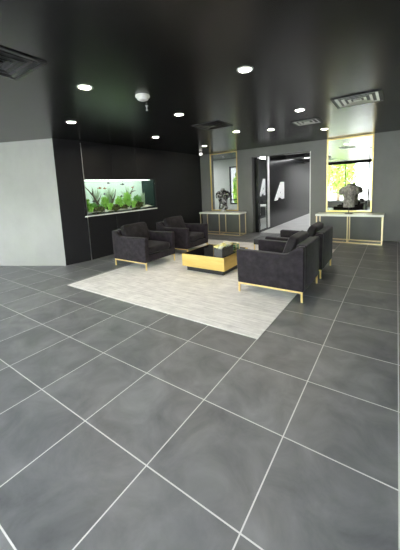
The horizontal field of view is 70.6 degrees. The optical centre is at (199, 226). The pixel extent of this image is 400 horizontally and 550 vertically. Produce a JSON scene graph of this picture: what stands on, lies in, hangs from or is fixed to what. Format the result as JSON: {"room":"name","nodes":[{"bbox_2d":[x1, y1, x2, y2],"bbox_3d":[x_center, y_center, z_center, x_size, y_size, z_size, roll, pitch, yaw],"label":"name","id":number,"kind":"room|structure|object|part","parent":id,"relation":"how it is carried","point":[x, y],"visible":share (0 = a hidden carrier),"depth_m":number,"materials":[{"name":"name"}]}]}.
{"room":"lobby waiting area","nodes":[
{"label":"lobby waiting area","id":0,"kind":"room"},
{"bbox_2d":[0,138,65,261],"bbox_3d":[-5.947,-0.430,6.673,5.950,2.740,0.160,-1,8,10],"label":"wall","id":1,"kind":"structure","parent":0,"point":[30,216],"depth_m":6.21,"materials":[{"name":"grey paint"}]},
{"bbox_2d":[0,262,65,265],"bbox_3d":[-5.902,0.896,6.769,5.950,0.085,0.013,-1,8,10],"label":"baseboard","id":2,"kind":"structure","parent":1,"relation":"attached to","point":[1,263],"depth_m":6.40,"materials":[{"name":"grey paint"}]},
{"bbox_2d":[52,138,90,265],"bbox_3d":[-2.835,-0.521,6.298,0.577,2.740,0.025,-10,11,-44],"label":"wall","id":3,"kind":"structure","parent":0,"point":[71,203],"depth_m":6.27,"materials":[{"name":"black paint"}]},
{"bbox_2d":[76,141,202,259],"bbox_3d":[-1.516,-0.897,8.616,0.618,2.740,5.000,3,9,35],"label":"wall","id":4,"kind":"structure","parent":0,"point":[179,174],"depth_m":8.00,"materials":[{"name":"black paint"}]},
{"bbox_2d":[80,143,91,259],"bbox_3d":[-2.621,-0.533,6.503,0.026,2.690,0.012,3,9,35],"label":"trim","id":5,"kind":"structure","parent":4,"relation":"attached to","point":[80,143],"depth_m":6.50,"materials":[{"name":"metal"}]},
{"bbox_2d":[81,178,156,216],"bbox_3d":[-2.191,-0.821,7.554,0.554,0.893,2.388,3,9,35],"label":"aquarium","id":6,"kind":"object","parent":4,"relation":"in","point":[146,187],"visible":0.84,"depth_m":7.90,"materials":[{"name":"clear glass"}]},
{"bbox_2d":[92,206,104,213],"bbox_3d":[-2.509,-0.402,6.904,0.198,0.210,0.467,3,9,35],"label":"mossy rock","id":7,"kind":"object","parent":6,"relation":"in","point":[100,209],"visible":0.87,"depth_m":6.89,"materials":[{"name":"green stone"}]},
{"bbox_2d":[106,204,120,211],"bbox_3d":[-2.226,-0.470,7.328,0.214,0.228,0.432,3,9,35],"label":"mossy rock","id":8,"kind":"object","parent":6,"relation":"in","point":[117,207],"visible":0.73,"depth_m":7.30,"materials":[{"name":"green stone"}]},
{"bbox_3d":[-2.413,-0.832,7.714,0.008,0.831,2.336,3,9,35],"label":"backlight panel","id":9,"kind":"part","parent":6,"relation":"part of","materials":[{"name":"white plastic"}]},
{"bbox_2d":[84,180,143,180],"bbox_3d":[-2.246,-1.223,7.531,0.342,0.005,2.220,3,9,35],"label":"lamp","id":10,"kind":"object","parent":6,"relation":"attached to","point":[84,180],"depth_m":7.45,"materials":[{"name":"white plastic"}]},
{"bbox_2d":[88,205,150,212],"bbox_3d":[-2.192,-0.478,7.619,0.480,0.057,2.270,3,9,35],"label":"sand","id":11,"kind":"object","parent":6,"relation":"in","point":[145,205],"visible":0.39,"depth_m":7.43,"materials":[{"name":"beige sand"}]},
{"bbox_2d":[87,206,93,211],"bbox_3d":[-2.603,-0.417,6.692,0.076,0.158,0.278,3,9,35],"label":"plant","id":12,"kind":"object","parent":11,"relation":"on","point":[90,209],"visible":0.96,"depth_m":6.67,"materials":[{"name":"green plant"}]},
{"bbox_2d":[85,187,100,204],"bbox_3d":[-2.649,-0.692,6.996,0.438,0.654,0.061,-9,10,-39],"label":"driftwood","id":13,"kind":"object","parent":11,"relation":"on","point":[96,201],"visible":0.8,"depth_m":7.00,"materials":[{"name":"wood"}]},
{"bbox_2d":[91,187,101,205],"bbox_3d":[-2.604,-0.687,7.113,0.137,0.577,0.369,3,9,35],"label":"plant","id":14,"kind":"object","parent":11,"relation":"on","point":[94,194],"visible":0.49,"depth_m":7.10,"materials":[{"name":"green plant"}]},
{"bbox_2d":[100,196,108,209],"bbox_3d":[-2.421,-0.604,7.232,0.200,0.372,0.254,3,9,35],"label":"plant","id":15,"kind":"object","parent":11,"relation":"on","point":[104,201],"visible":0.86,"depth_m":7.19,"materials":[{"name":"green plant"}]},
{"bbox_2d":[103,187,114,202],"bbox_3d":[-2.371,-0.756,7.468,0.225,0.597,0.560,3,9,35],"label":"plant","id":16,"kind":"object","parent":11,"relation":"on","point":[108,193],"visible":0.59,"depth_m":7.44,"materials":[{"name":"green plant"}]},
{"bbox_2d":[107,203,112,209],"bbox_3d":[-2.269,-0.514,7.177,0.105,0.188,0.277,3,9,35],"label":"plant","id":17,"kind":"object","parent":11,"relation":"on","point":[109,205],"visible":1,"depth_m":7.14,"materials":[{"name":"green plant"}]},
{"bbox_2d":[114,196,122,206],"bbox_3d":[-2.143,-0.629,7.503,0.189,0.354,0.274,3,9,35],"label":"plant","id":18,"kind":"object","parent":11,"relation":"on","point":[118,200],"visible":0.89,"depth_m":7.46,"materials":[{"name":"green plant"}]},
{"bbox_2d":[121,204,128,209],"bbox_3d":[-2.053,-0.529,7.622,0.183,0.177,0.265,0,8,21],"label":"mossy rock","id":19,"kind":"object","parent":11,"relation":"on","point":[125,206],"visible":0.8,"depth_m":7.58,"materials":[{"name":"green stone"}]},
{"bbox_2d":[122,191,131,206],"bbox_3d":[-1.989,-0.728,7.736,0.221,0.463,0.316,3,9,35],"label":"plant","id":20,"kind":"object","parent":19,"relation":"on","point":[127,195],"visible":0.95,"depth_m":7.70,"materials":[{"name":"green plant"}]},
{"bbox_2d":[131,200,137,206],"bbox_3d":[-1.837,-0.630,7.800,0.087,0.211,0.401,3,9,35],"label":"plant","id":21,"kind":"object","parent":11,"relation":"on","point":[133,202],"visible":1,"depth_m":7.79,"materials":[{"name":"green plant"}]},
{"bbox_2d":[133,194,141,201],"bbox_3d":[-1.801,-0.741,8.130,0.228,0.365,0.286,3,9,35],"label":"plant","id":22,"kind":"object","parent":11,"relation":"on","point":[138,198],"visible":0.63,"depth_m":8.07,"materials":[{"name":"green plant"}]},
{"bbox_2d":[140,194,144,205],"bbox_3d":[-1.674,-0.795,8.243,0.073,0.402,0.214,3,9,35],"label":"plant","id":23,"kind":"object","parent":11,"relation":"on","point":[142,195],"visible":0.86,"depth_m":8.25,"materials":[{"name":"green plant"}]},
{"bbox_2d":[130,201,143,209],"bbox_3d":[-1.791,-0.585,7.994,0.222,0.260,0.520,3,9,35],"label":"mossy rock","id":24,"kind":"object","parent":6,"relation":"in","point":[138,205],"visible":0.8,"depth_m":7.96,"materials":[{"name":"green stone"}]},
{"bbox_3d":[-1.553,-0.979,8.510,0.492,0.831,0.028,3,9,35],"label":"panel","id":25,"kind":"part","parent":6,"relation":"part of","materials":[{"name":"glass"}]},
{"bbox_2d":[0,214,399,549],"bbox_3d":[0.927,0.502,8.132,15.400,0.120,20.600,3,9,35],"label":"floor","id":26,"kind":"structure","parent":0,"point":[124,425],"depth_m":1.96,"materials":[{"name":"tile"}]},
{"bbox_2d":[68,239,335,338],"bbox_3d":[0.433,0.782,5.776,3.540,0.007,4.565,3,9,35],"label":"area rug","id":27,"kind":"object","parent":26,"relation":"on","point":[167,286],"visible":0.78,"depth_m":4.24,"materials":[{"name":"beige carpet"}]},
{"bbox_2d":[112,222,174,270],"bbox_3d":[-1.206,0.369,6.133,0.975,0.861,0.910,3,9,35],"label":"armchair","id":28,"kind":"object","parent":27,"relation":"on","point":[135,243],"visible":1,"depth_m":5.94,"materials":[{"name":"grey fabric"}]},
{"bbox_3d":[-1.434,0.404,5.802,0.972,0.603,0.105,3,9,35],"label":"arm","id":29,"kind":"part","parent":28,"relation":"part of","materials":[{"name":"grey fabric"}]},
{"bbox_3d":[-1.435,0.719,5.822,0.940,0.026,0.026,3,9,35],"label":"leg rail","id":30,"kind":"part","parent":28,"relation":"part of","materials":[{"name":"gold metal"}]},
{"bbox_2d":[121,222,150,239],"bbox_3d":[-1.406,0.165,6.238,0.271,0.466,0.684,3,9,35],"label":"cushion","id":31,"kind":"object","parent":28,"relation":"on","point":[140,229],"depth_m":6.15,"materials":[{"name":"grey fabric"}]},
{"bbox_2d":[148,240,169,253],"bbox_3d":[-1.150,0.432,6.105,0.810,0.176,0.692,3,9,35],"label":"seat cushion","id":32,"kind":"object","parent":28,"relation":"on","point":[154,246],"depth_m":5.94,"materials":[{"name":"grey fabric"}]},
{"bbox_3d":[-1.155,0.583,6.134,0.835,0.135,0.708,3,9,35],"label":"seat","id":33,"kind":"part","parent":28,"relation":"part of","materials":[{"name":"grey fabric"}]},
{"bbox_3d":[-0.978,0.294,6.457,0.972,0.603,0.105,3,9,35],"label":"arm","id":34,"kind":"part","parent":28,"relation":"part of","materials":[{"name":"grey fabric"}]},
{"bbox_2d":[156,216,207,250],"bbox_3d":[-0.441,0.185,7.230,0.975,0.861,0.910,3,9,35],"label":"armchair","id":35,"kind":"object","parent":27,"relation":"on","point":[187,236],"visible":0.84,"depth_m":7.05,"materials":[{"name":"grey fabric"}]},
{"bbox_3d":[-0.669,0.220,6.899,0.972,0.603,0.105,3,9,35],"label":"arm","id":36,"kind":"part","parent":35,"relation":"part of","materials":[{"name":"grey fabric"}]},
{"bbox_2d":[163,216,185,227],"bbox_3d":[-0.642,-0.020,7.335,0.271,0.466,0.684,3,9,35],"label":"cushion","id":37,"kind":"object","parent":35,"relation":"on","point":[176,221],"depth_m":7.22,"materials":[{"name":"grey fabric"}]},
{"bbox_2d":[189,231,203,240],"bbox_3d":[-0.386,0.248,7.202,0.810,0.176,0.692,3,9,35],"label":"seat cushion","id":38,"kind":"object","parent":35,"relation":"on","point":[193,235],"depth_m":7.03,"materials":[{"name":"grey fabric"}]},
{"bbox_3d":[-0.213,0.110,7.554,0.972,0.603,0.105,3,9,35],"label":"arm","id":39,"kind":"part","parent":35,"relation":"part of","materials":[{"name":"grey fabric"}]},
{"bbox_3d":[-0.391,0.398,7.231,0.835,0.135,0.708,3,9,35],"label":"seat","id":40,"kind":"part","parent":35,"relation":"part of","materials":[{"name":"grey fabric"}]},
{"bbox_2d":[182,244,247,274],"bbox_3d":[0.314,0.640,5.593,0.930,0.335,0.970,3,9,35],"label":"coffee table","id":41,"kind":"object","parent":27,"relation":"on","point":[201,259],"visible":0.84,"depth_m":5.24,"materials":[{"name":"gold metal"}]},
{"bbox_3d":[0.306,0.482,5.571,0.888,0.014,0.928,3,9,35],"label":"glass","id":42,"kind":"part","parent":41,"relation":"part of","materials":[{"name":"glass"}]},
{"bbox_2d":[213,241,233,257],"bbox_3d":[0.437,0.409,5.179,0.214,0.225,0.468,3,9,35],"label":"flower planter","id":43,"kind":"object","parent":41,"relation":"on","point":[221,250],"visible":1,"depth_m":5.06,"materials":[{"name":"grey concrete"}]},
{"bbox_2d":[254,236,265,249],"bbox_3d":[1.539,0.451,6.405,0.480,0.380,0.480,3,9,35],"label":"side table","id":44,"kind":"object","parent":27,"relation":"on","point":[260,237],"visible":0.27,"depth_m":6.33,"materials":[{"name":"black metal"}]},
{"bbox_2d":[236,230,318,302],"bbox_3d":[1.200,0.510,4.300,0.975,0.861,0.910,3,9,35],"label":"armchair","id":45,"kind":"object","parent":27,"relation":"on","point":[292,265],"visible":1,"depth_m":3.93,"materials":[{"name":"grey fabric"}]},
{"bbox_3d":[0.968,0.859,3.992,0.940,0.026,0.026,3,9,35],"label":"leg rail","id":46,"kind":"part","parent":45,"relation":"part of","materials":[{"name":"gold metal"}]},
{"bbox_3d":[0.970,0.544,3.971,0.972,0.603,0.105,3,9,35],"label":"arm","id":47,"kind":"part","parent":45,"relation":"part of","materials":[{"name":"grey fabric"}]},
{"bbox_3d":[1.426,0.434,4.625,0.972,0.603,0.105,3,9,35],"label":"arm","id":48,"kind":"part","parent":45,"relation":"part of","materials":[{"name":"grey fabric"}]},
{"bbox_2d":[283,230,307,252],"bbox_3d":[1.383,0.324,4.142,0.271,0.466,0.684,3,9,35],"label":"cushion","id":49,"kind":"object","parent":45,"relation":"on","point":[298,238],"depth_m":3.86,"materials":[{"name":"grey fabric"}]},
{"bbox_3d":[1.547,0.504,4.058,0.130,0.607,0.710,3,9,35],"label":"backrest","id":50,"kind":"part","parent":45,"relation":"part of","materials":[{"name":"grey fabric"}]},
{"bbox_2d":[265,221,332,278],"bbox_3d":[1.835,0.357,5.210,0.975,0.861,0.910,3,9,35],"label":"armchair","id":51,"kind":"object","parent":27,"relation":"on","point":[325,234],"visible":0.38,"depth_m":4.85,"materials":[{"name":"grey fabric"}]},
{"bbox_3d":[1.605,0.391,4.881,0.972,0.603,0.105,3,9,35],"label":"arm","id":52,"kind":"part","parent":51,"relation":"part of","materials":[{"name":"grey fabric"}]},
{"bbox_3d":[2.061,0.281,5.536,0.972,0.603,0.105,3,9,35],"label":"arm","id":53,"kind":"part","parent":51,"relation":"part of","materials":[{"name":"grey fabric"}]},
{"bbox_2d":[307,221,323,236],"bbox_3d":[2.018,0.171,5.052,0.271,0.466,0.684,3,9,35],"label":"cushion","id":54,"kind":"object","parent":51,"relation":"on","point":[315,228],"depth_m":4.75,"materials":[{"name":"grey fabric"}]},
{"bbox_3d":[2.182,0.351,4.968,0.130,0.607,0.710,3,9,35],"label":"backrest","id":55,"kind":"part","parent":51,"relation":"part of","materials":[{"name":"grey fabric"}]},
{"bbox_2d":[199,211,245,235],"bbox_3d":[0.764,-0.117,9.545,1.550,0.740,0.470,3,9,35],"label":"console table","id":56,"kind":"object","parent":26,"relation":"on","point":[239,213],"visible":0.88,"depth_m":9.37,"materials":[{"name":"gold metal"}]},
{"bbox_2d":[216,188,230,211],"bbox_3d":[0.759,-0.865,9.380,0.544,0.785,0.296,3,9,35],"label":"sculpture","id":57,"kind":"object","parent":56,"relation":"on","point":[222,195],"visible":1,"depth_m":9.29,"materials":[{"name":"stone"}]},
{"bbox_2d":[315,212,384,244],"bbox_3d":[3.882,0.034,7.396,1.550,0.740,0.470,3,9,35],"label":"console table","id":58,"kind":"object","parent":26,"relation":"on","point":[319,214],"visible":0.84,"depth_m":7.21,"materials":[{"name":"white stone"}]},
{"bbox_3d":[3.762,0.090,7.225,0.025,0.685,0.025,3,9,35],"label":"leg","id":59,"kind":"part","parent":58,"relation":"part of","materials":[{"name":"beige metal"}]},
{"bbox_2d":[339,184,359,213],"bbox_3d":[3.829,-0.709,7.267,0.483,0.770,0.261,3,9,35],"label":"sculpture","id":60,"kind":"object","parent":58,"relation":"on","point":[349,191],"visible":1,"depth_m":7.19,"materials":[{"name":"grey stone"}]},
{"bbox_3d":[4.083,0.432,7.058,0.720,0.025,0.025,3,9,35],"label":"rail","id":61,"kind":"part","parent":58,"relation":"part of","materials":[{"name":"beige metal"}]},
{"bbox_3d":[4.327,0.373,7.408,0.720,0.025,0.025,3,9,35],"label":"rail","id":62,"kind":"part","parent":58,"relation":"part of","materials":[{"name":"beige metal"}]},
{"bbox_3d":[4.375,0.120,6.803,0.025,0.685,0.025,3,9,35],"label":"leg","id":63,"kind":"part","parent":58,"relation":"part of","materials":[{"name":"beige metal"}]},
{"bbox_2d":[0,0,399,160],"bbox_3d":[0.799,-2.324,7.747,15.400,0.170,20.600,3,9,35],"label":"ceiling","id":64,"kind":"structure","parent":0,"point":[187,55],"depth_m":2.86,"materials":[{"name":"black paint"}]},
{"bbox_2d":[0,46,46,79],"bbox_3d":[-1.768,-1.414,2.428,0.600,0.022,0.600,3,9,35],"label":"ceiling vent","id":65,"kind":"object","parent":64,"relation":"in","point":[14,65],"visible":1,"depth_m":2.50,"materials":[{"name":"black metal"}]},
{"bbox_3d":[-1.768,-1.424,2.427,0.540,0.003,0.540,3,9,35],"label":"duct plate","id":66,"kind":"part","parent":65,"relation":"part of","materials":[{"name":"black metal"}]},
{"bbox_2d":[77,84,92,89],"bbox_3d":[-1.275,-1.539,3.134,0.168,0.010,0.168,3,9,35],"label":"recessed light","id":67,"kind":"object","parent":64,"relation":"in","point":[83,86],"visible":1,"depth_m":3.13,"materials":[{"name":"white paint"}]},
{"bbox_2d":[135,93,149,101],"bbox_3d":[-0.709,-1.587,3.494,0.180,0.064,0.180,3,9,35],"label":"smoke detector","id":68,"kind":"object","parent":64,"relation":"attached to","point":[142,97],"visible":1,"depth_m":3.44,"materials":[{"name":"white paint"}]},
{"bbox_3d":[-0.709,-1.602,3.492,0.180,0.034,0.180,3,9,35],"label":"plate","id":69,"kind":"part","parent":68,"relation":"part of","materials":[{"name":"white paint"}]},
{"bbox_2d":[192,120,232,129],"bbox_3d":[0.239,-1.908,5.376,0.580,0.022,0.580,3,9,35],"label":"ceiling vent","id":70,"kind":"object","parent":64,"relation":"in","point":[217,124],"visible":1,"depth_m":5.34,"materials":[{"name":"black metal"}]},
{"bbox_3d":[0.239,-1.917,5.375,0.520,0.003,0.520,3,9,35],"label":"duct plate","id":71,"kind":"part","parent":70,"relation":"part of","materials":[{"name":"black metal"}]},
{"bbox_2d":[237,66,253,72],"bbox_3d":[0.456,-1.580,2.856,0.168,0.010,0.168,3,9,35],"label":"recessed light","id":72,"kind":"object","parent":64,"relation":"in","point":[244,69],"visible":1,"depth_m":2.84,"materials":[{"name":"white paint"}]},
{"bbox_2d":[290,117,322,125],"bbox_3d":[2.058,-1.999,5.434,0.500,0.022,0.500,3,9,35],"label":"ceiling vent","id":73,"kind":"object","parent":64,"relation":"in","point":[311,120],"visible":1,"depth_m":5.40,"materials":[{"name":"black metal"}]},
{"bbox_3d":[2.057,-2.008,5.433,0.440,0.003,0.440,3,9,35],"label":"duct plate","id":74,"kind":"part","parent":73,"relation":"part of","materials":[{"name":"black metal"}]},
{"bbox_2d":[330,89,383,108],"bbox_3d":[2.279,-1.825,4.091,0.620,0.022,0.620,3,9,35],"label":"ceiling vent","id":75,"kind":"object","parent":64,"relation":"in","point":[376,95],"visible":1,"depth_m":4.06,"materials":[{"name":"black metal"}]},
{"bbox_3d":[2.278,-1.835,4.090,0.560,0.003,0.560,3,9,35],"label":"duct plate","id":76,"kind":"part","parent":75,"relation":"part of","materials":[{"name":"black metal"}]},
{"bbox_2d":[213,158,236,209],"bbox_3d":[0.185,-1.596,13.169,4.300,2.740,0.120,3,9,35],"label":"wall","id":77,"kind":"structure","parent":0,"point":[221,167],"depth_m":12.43,"materials":[{"name":"paint"}]},
{"bbox_2d":[229,166,236,203],"bbox_3d":[1.560,-1.765,12.171,0.600,1.620,0.100,3,9,35],"label":"window","id":78,"kind":"structure","parent":77,"relation":"in","point":[231,199],"depth_m":12.28,"materials":[{"name":"black metal"}]},
{"bbox_2d":[258,159,265,218],"bbox_3d":[2.812,-1.731,13.285,0.120,2.740,3.080,3,9,35],"label":"wall","id":79,"kind":"structure","parent":0,"point":[262,163],"depth_m":13.41,"materials":[{"name":"black paint"}]},
{"bbox_2d":[260,179,264,195],"bbox_3d":[2.945,-1.832,13.347,0.020,0.810,0.700,3,9,35],"label":"letter sign","id":80,"kind":"object","parent":79,"relation":"attached to","point":[262,191],"visible":0.96,"depth_m":13.40,"materials":[{"name":"white plastic"}]},
{"bbox_2d":[254,155,309,231],"bbox_3d":[4.282,-1.730,12.783,0.170,2.740,8.430,3,9,35],"label":"wall","id":81,"kind":"structure","parent":0,"point":[295,174],"depth_m":11.58,"materials":[{"name":"grey paint"}]},
{"bbox_2d":[258,156,269,231],"bbox_3d":[2.198,-1.187,9.681,0.060,2.690,0.860,3,9,35],"label":"door","id":82,"kind":"structure","parent":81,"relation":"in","point":[267,201],"depth_m":9.86,"materials":[{"name":"black metal"}]},
{"bbox_2d":[274,182,283,200],"bbox_3d":[3.046,-1.359,10.846,0.020,0.680,1.080,3,9,35],"label":"letter sign","id":83,"kind":"object","parent":81,"relation":"attached to","point":[281,186],"visible":1,"depth_m":10.94,"materials":[{"name":"white plastic"}]},
{"bbox_2d":[286,153,309,158],"bbox_3d":[4.354,-2.779,11.005,1.880,0.130,0.550,3,9,35],"label":"ceiling","id":84,"kind":"structure","parent":0,"point":[304,155],"depth_m":11.10,"materials":[{"name":"black paint"}]},
{"bbox_2d":[200,130,399,241],"bbox_3d":[2.626,-1.100,8.721,13.400,2.740,0.220,3,9,35],"label":"wall","id":85,"kind":"structure","parent":0,"point":[386,165],"depth_m":7.98,"materials":[{"name":"grey paint"}]},
{"bbox_2d":[209,151,238,210],"bbox_3d":[0.826,-1.533,9.773,1.070,1.985,0.052,3,9,35],"label":"frame","id":86,"kind":"object","parent":85,"relation":"in","point":[231,151],"visible":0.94,"depth_m":9.79,"materials":[{"name":"gold metal"}]},
{"bbox_2d":[309,151,310,226],"bbox_3d":[3.262,-0.936,8.306,0.026,2.470,0.228,3,9,35],"label":"trim","id":87,"kind":"structure","parent":85,"relation":"attached to","point":[310,151],"depth_m":8.19,"materials":[{"name":"white paint"}]},
{"bbox_2d":[326,134,374,211],"bbox_3d":[3.985,-1.376,7.570,1.110,1.985,0.035,3,9,35],"label":"wall mirror","id":88,"kind":"object","parent":85,"relation":"attached to","point":[350,160],"visible":1,"depth_m":7.53,"materials":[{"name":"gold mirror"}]},
{"label":"outside","id":89,"kind":"structure","parent":0,"visible":0},
{"bbox_2d":[231,167,235,202],"bbox_3d":[0.914,-3.929,18.472,8.900,6.140,0.200,3,9,35],"label":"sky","id":90,"kind":"structure","parent":89,"point":[233,170],"depth_m":17.70,"materials":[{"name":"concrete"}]},
{"bbox_2d":[232,173,236,202],"bbox_3d":[2.244,-1.839,15.549,0.997,2.684,1.011,3,9,35],"label":"tree","id":91,"kind":"object","parent":89,"relation":"in","point":[234,183],"visible":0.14,"depth_m":15.39,"materials":[{"name":"green plant"}]}
]}

